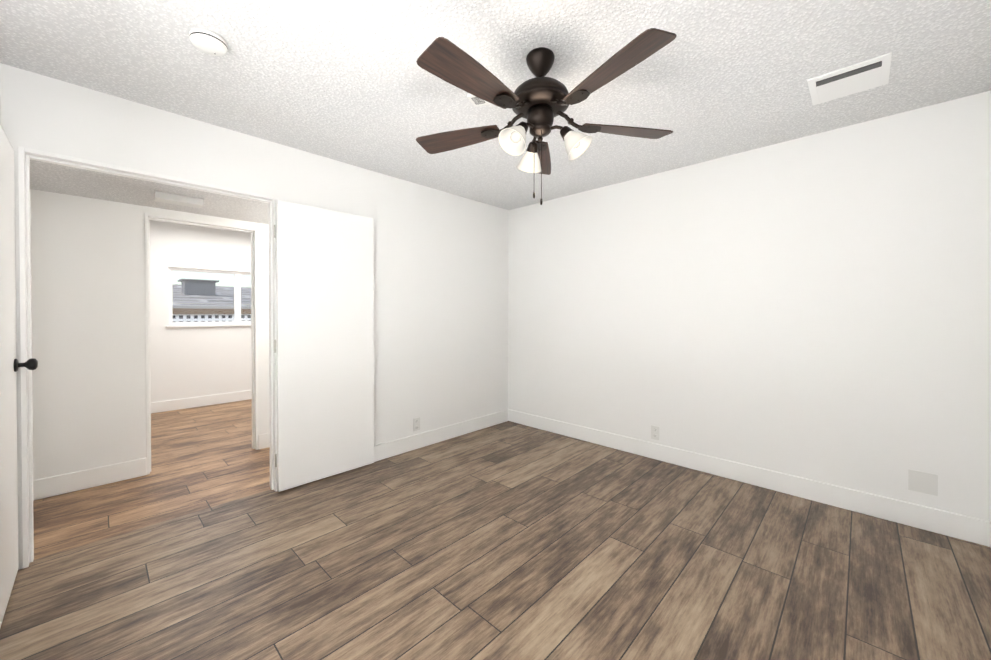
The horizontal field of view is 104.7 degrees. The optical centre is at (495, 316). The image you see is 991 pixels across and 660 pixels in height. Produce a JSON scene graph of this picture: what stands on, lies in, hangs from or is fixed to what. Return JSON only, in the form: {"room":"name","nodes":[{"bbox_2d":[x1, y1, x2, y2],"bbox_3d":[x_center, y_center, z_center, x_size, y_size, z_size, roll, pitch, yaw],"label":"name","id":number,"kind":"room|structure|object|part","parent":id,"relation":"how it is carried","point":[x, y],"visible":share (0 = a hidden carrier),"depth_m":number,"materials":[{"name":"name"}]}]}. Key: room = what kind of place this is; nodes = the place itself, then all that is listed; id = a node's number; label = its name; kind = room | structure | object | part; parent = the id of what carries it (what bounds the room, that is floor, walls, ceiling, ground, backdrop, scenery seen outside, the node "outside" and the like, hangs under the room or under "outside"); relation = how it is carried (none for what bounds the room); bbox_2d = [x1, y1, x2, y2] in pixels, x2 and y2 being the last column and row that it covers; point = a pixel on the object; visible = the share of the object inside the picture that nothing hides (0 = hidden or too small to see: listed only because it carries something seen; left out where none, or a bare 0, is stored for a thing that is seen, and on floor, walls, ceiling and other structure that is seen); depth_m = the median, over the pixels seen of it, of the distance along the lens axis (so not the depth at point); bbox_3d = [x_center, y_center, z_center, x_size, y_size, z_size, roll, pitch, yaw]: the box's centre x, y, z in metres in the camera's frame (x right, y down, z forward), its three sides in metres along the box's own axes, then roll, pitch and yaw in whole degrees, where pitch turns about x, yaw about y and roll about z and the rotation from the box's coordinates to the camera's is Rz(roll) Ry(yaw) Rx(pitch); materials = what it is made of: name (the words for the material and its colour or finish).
{"room":"empty bedroom","nodes":[
{"label":"empty bedroom","id":0,"kind":"room"},
{"bbox_2d":[0,95,0,124],"bbox_3d":[-2.377,0.018,1.768,7.150,2.440,0.120,0,1,44],"label":"wall","id":1,"kind":"structure","parent":0,"point":[0,109],"depth_m":1.82,"materials":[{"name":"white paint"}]},
{"bbox_2d":[0,125,37,626],"bbox_3d":[-2.036,0.218,1.606,0.744,2.018,0.106,0,1,44],"label":"door","id":2,"kind":"structure","parent":1,"relation":"in","point":[10,364],"depth_m":1.67,"materials":[{"name":"white wood"}]},
{"bbox_2d":[30,160,267,223],"bbox_3d":[-1.516,-1.035,3.524,0.910,0.365,3.620,0,1,44],"label":"ceiling soffit","id":3,"kind":"structure","parent":0,"point":[54,178],"depth_m":2.59,"materials":[{"name":"white paint"}]},
{"bbox_2d":[154,191,202,207],"bbox_3d":[-2.245,-0.823,2.715,0.120,0.046,0.260,0,1,44],"label":"light","id":4,"kind":"object","parent":3,"relation":"attached to","point":[170,198],"visible":1,"depth_m":2.68,"materials":[{"name":"white plastic"}]},
{"bbox_2d":[30,189,269,479],"bbox_3d":[-1.888,-0.001,3.889,0.120,2.440,3.620,0,1,44],"label":"wall","id":5,"kind":"structure","parent":0,"point":[88,329],"depth_m":2.75,"materials":[{"name":"white paint"}]},
{"bbox_2d":[33,458,146,500],"bbox_3d":[-2.895,1.162,2.752,0.015,0.135,0.570,0,1,44],"label":"baseboard","id":6,"kind":"structure","parent":5,"relation":"attached to","point":[47,487],"depth_m":2.73,"materials":[{"name":"white wood"}]},
{"bbox_2d":[144,213,257,474],"bbox_3d":[-2.483,0.215,3.270,0.132,2.020,0.760,0,1,44],"label":"door frame","id":7,"kind":"structure","parent":5,"relation":"attached to","point":[254,314],"depth_m":3.27,"materials":[{"name":"white wood"}]},
{"bbox_2d":[258,433,269,448],"bbox_3d":[-1.379,1.148,4.332,0.019,0.135,2.290,0,1,44],"label":"baseboard","id":8,"kind":"structure","parent":5,"relation":"attached to","point":[263,439],"depth_m":3.53,"materials":[{"name":"white wood"}]},
{"bbox_2d":[149,220,251,402],"bbox_3d":[-3.621,-0.015,5.550,0.120,2.440,3.620,0,1,44],"label":"wall","id":9,"kind":"structure","parent":0,"point":[187,362],"depth_m":5.07,"materials":[{"name":"white paint"}]},
{"bbox_2d":[151,390,251,412],"bbox_3d":[-3.573,1.138,5.513,0.015,0.135,3.620,0,1,44],"label":"baseboard","id":10,"kind":"structure","parent":9,"relation":"attached to","point":[176,404],"depth_m":5.10,"materials":[{"name":"white wood"}]},
{"bbox_2d":[166,324,250,327],"bbox_3d":[-3.649,0.129,5.439,0.065,0.025,1.580,0,1,44],"label":"window sill","id":11,"kind":"structure","parent":9,"relation":"attached to","point":[207,325],"depth_m":5.14,"materials":[{"name":"white wood"}]},
{"bbox_2d":[168,267,250,325],"bbox_3d":[-3.691,-0.259,5.475,0.050,0.750,1.520,0,1,44],"label":"sliding window","id":12,"kind":"structure","parent":9,"relation":"in","point":[237,289],"depth_m":5.28,"materials":[{"name":"white plastic"}]},
{"bbox_2d":[0,63,508,569],"bbox_3d":[-1.145,0.005,3.177,0.120,2.440,3.620,0,1,44],"label":"wall","id":13,"kind":"structure","parent":0,"point":[440,299],"depth_m":3.30,"materials":[{"name":"white paint"}]},
{"bbox_2d":[18,146,276,568],"bbox_3d":[-1.968,0.203,2.319,0.132,2.060,1.140,0,1,44],"label":"door frame","id":14,"kind":"structure","parent":13,"relation":"attached to","point":[26,156],"depth_m":1.92,"materials":[{"name":"white wood"}]},
{"bbox_2d":[274,200,373,491],"bbox_3d":[-1.273,0.207,2.913,0.053,2.018,0.729,0,1,44],"label":"open door","id":15,"kind":"structure","parent":13,"relation":"in","point":[324,346],"depth_m":2.86,"materials":[{"name":"white wood"}]},
{"bbox_2d":[413,417,419,430],"bbox_3d":[-0.725,0.998,3.531,0.009,0.115,0.070,0,1,44],"label":"electrical outlet","id":16,"kind":"object","parent":13,"relation":"attached to","point":[416,424],"visible":1,"depth_m":3.53,"materials":[{"name":"white plastic"}]},
{"bbox_2d":[374,409,509,461],"bbox_3d":[-0.691,1.155,3.563,0.015,0.135,2.410,0,1,44],"label":"baseboard","id":17,"kind":"structure","parent":13,"relation":"attached to","point":[402,445],"depth_m":3.68,"materials":[{"name":"white wood"}]},
{"bbox_2d":[0,399,990,659],"bbox_3d":[-1.083,1.276,3.129,7.150,0.100,3.860,0,1,44],"label":"floor","id":18,"kind":"structure","parent":0,"point":[500,541],"depth_m":1.90,"materials":[{"name":"brown wood"}]},
{"bbox_2d":[0,0,990,209],"bbox_3d":[-1.083,-1.264,3.107,7.150,0.100,3.860,0,1,44],"label":"ceiling","id":19,"kind":"structure","parent":0,"point":[351,82],"depth_m":1.85,"materials":[{"name":"white paint"}]},
{"bbox_2d":[189,28,227,55],"bbox_3d":[-1.242,-1.179,1.659,0.136,0.044,0.136,0,1,44],"label":"round smoke detector","id":20,"kind":"object","parent":19,"relation":"attached to","point":[207,41],"visible":1,"depth_m":1.63,"materials":[{"name":"white plastic"}]},
{"bbox_2d":[467,92,490,106],"bbox_3d":[-0.060,-1.184,2.058,0.157,0.042,0.105,0,1,19],"label":"smoke detector","id":21,"kind":"object","parent":19,"relation":"attached to","point":[475,101],"visible":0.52,"depth_m":2.08,"materials":[{"name":"white plastic"}]},
{"bbox_2d":[416,28,676,204],"bbox_3d":[0.182,-0.854,1.744,1.280,0.697,1.233,0,1,44],"label":"ceiling fan","id":22,"kind":"object","parent":19,"relation":"hanging from","point":[539,102],"visible":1,"depth_m":1.67,"materials":[{"name":"brown wood"}]},
{"label":"blade","id":23,"kind":"part","parent":22,"relation":"part of","materials":[{"name":"brown wood"}]},
{"bbox_3d":[-0.081,-0.900,1.456,0.148,0.006,0.452,-14,-9,41],"label":"blade","id":24,"kind":"part","parent":22,"relation":"part of","materials":[{"name":"brown wood"}]},
{"bbox_3d":[0.253,-0.906,2.205,0.148,0.006,0.452,11,2,6],"label":"blade","id":25,"kind":"part","parent":22,"relation":"part of","materials":[{"name":"brown wood"}]},
{"bbox_3d":[0.423,-0.899,1.403,0.148,0.006,0.452,-13,7,-29],"label":"blade","id":26,"kind":"part","parent":22,"relation":"part of","materials":[{"name":"brown wood"}]},
{"label":"blade","id":27,"kind":"part","parent":22,"relation":"part of","materials":[{"name":"brown wood"}]},
{"bbox_2d":[807,52,891,104],"bbox_3d":[1.806,-1.200,1.960,0.300,0.019,0.320,0,1,44],"label":"ceiling vent","id":28,"kind":"object","parent":19,"relation":"in","point":[856,78],"visible":1,"depth_m":1.94,"materials":[{"name":"white metal"}]},
{"bbox_2d":[508,91,990,520],"bbox_3d":[0.210,-0.006,4.468,7.150,2.440,0.120,0,1,44],"label":"wall","id":29,"kind":"structure","parent":0,"point":[816,307],"depth_m":2.63,"materials":[{"name":"white paint"}]},
{"bbox_2d":[651,425,659,439],"bbox_3d":[1.368,1.000,3.279,0.070,0.115,0.009,0,1,44],"label":"electrical outlet","id":30,"kind":"object","parent":29,"relation":"attached to","point":[655,432],"visible":1,"depth_m":3.27,"materials":[{"name":"white plastic"}]},
{"bbox_2d":[510,410,985,544],"bbox_3d":[1.390,1.157,3.251,3.450,0.135,0.019,0,1,44],"label":"baseboard","id":31,"kind":"structure","parent":29,"relation":"attached to","point":[964,527],"depth_m":2.64,"materials":[{"name":"white wood"}]},
{"bbox_2d":[908,469,937,495],"bbox_3d":[2.477,0.964,2.218,0.115,0.120,0.006,0,1,44],"label":"electrical outlet plate","id":32,"kind":"object","parent":29,"relation":"attached to","point":[922,482],"visible":1,"depth_m":2.21,"materials":[{"name":"white plastic"}]},
{"bbox_2d":[982,521,990,546],"bbox_3d":[1.404,1.179,0.745,0.019,0.135,3.620,0,1,44],"label":"baseboard","id":33,"kind":"structure","parent":29,"relation":"attached to","point":[986,525],"depth_m":2.05,"materials":[{"name":"white wood"}]},
{"label":"outside","id":34,"kind":"structure","parent":0,"visible":0},
{"bbox_3d":[-13.349,1.263,14.618,26.440,0.230,36.000,0,1,44],"label":"ground","id":35,"kind":"structure","parent":34,"visible":0},
{"bbox_2d":[172,308,250,321],"bbox_3d":[-7.009,0.515,8.537,0.320,1.370,24.000,0,1,44],"label":"fence","id":36,"kind":"object","parent":35,"relation":"on","point":[201,317],"depth_m":8.76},
{"bbox_2d":[172,279,250,308],"bbox_3d":[-14.962,-0.132,16.151,14.860,2.533,22.000,0,1,44],"label":"neighbouring house","id":37,"kind":"structure","parent":35,"relation":"on","point":[213,289],"depth_m":13.83,"materials":[{"name":"grey"}]}
]}

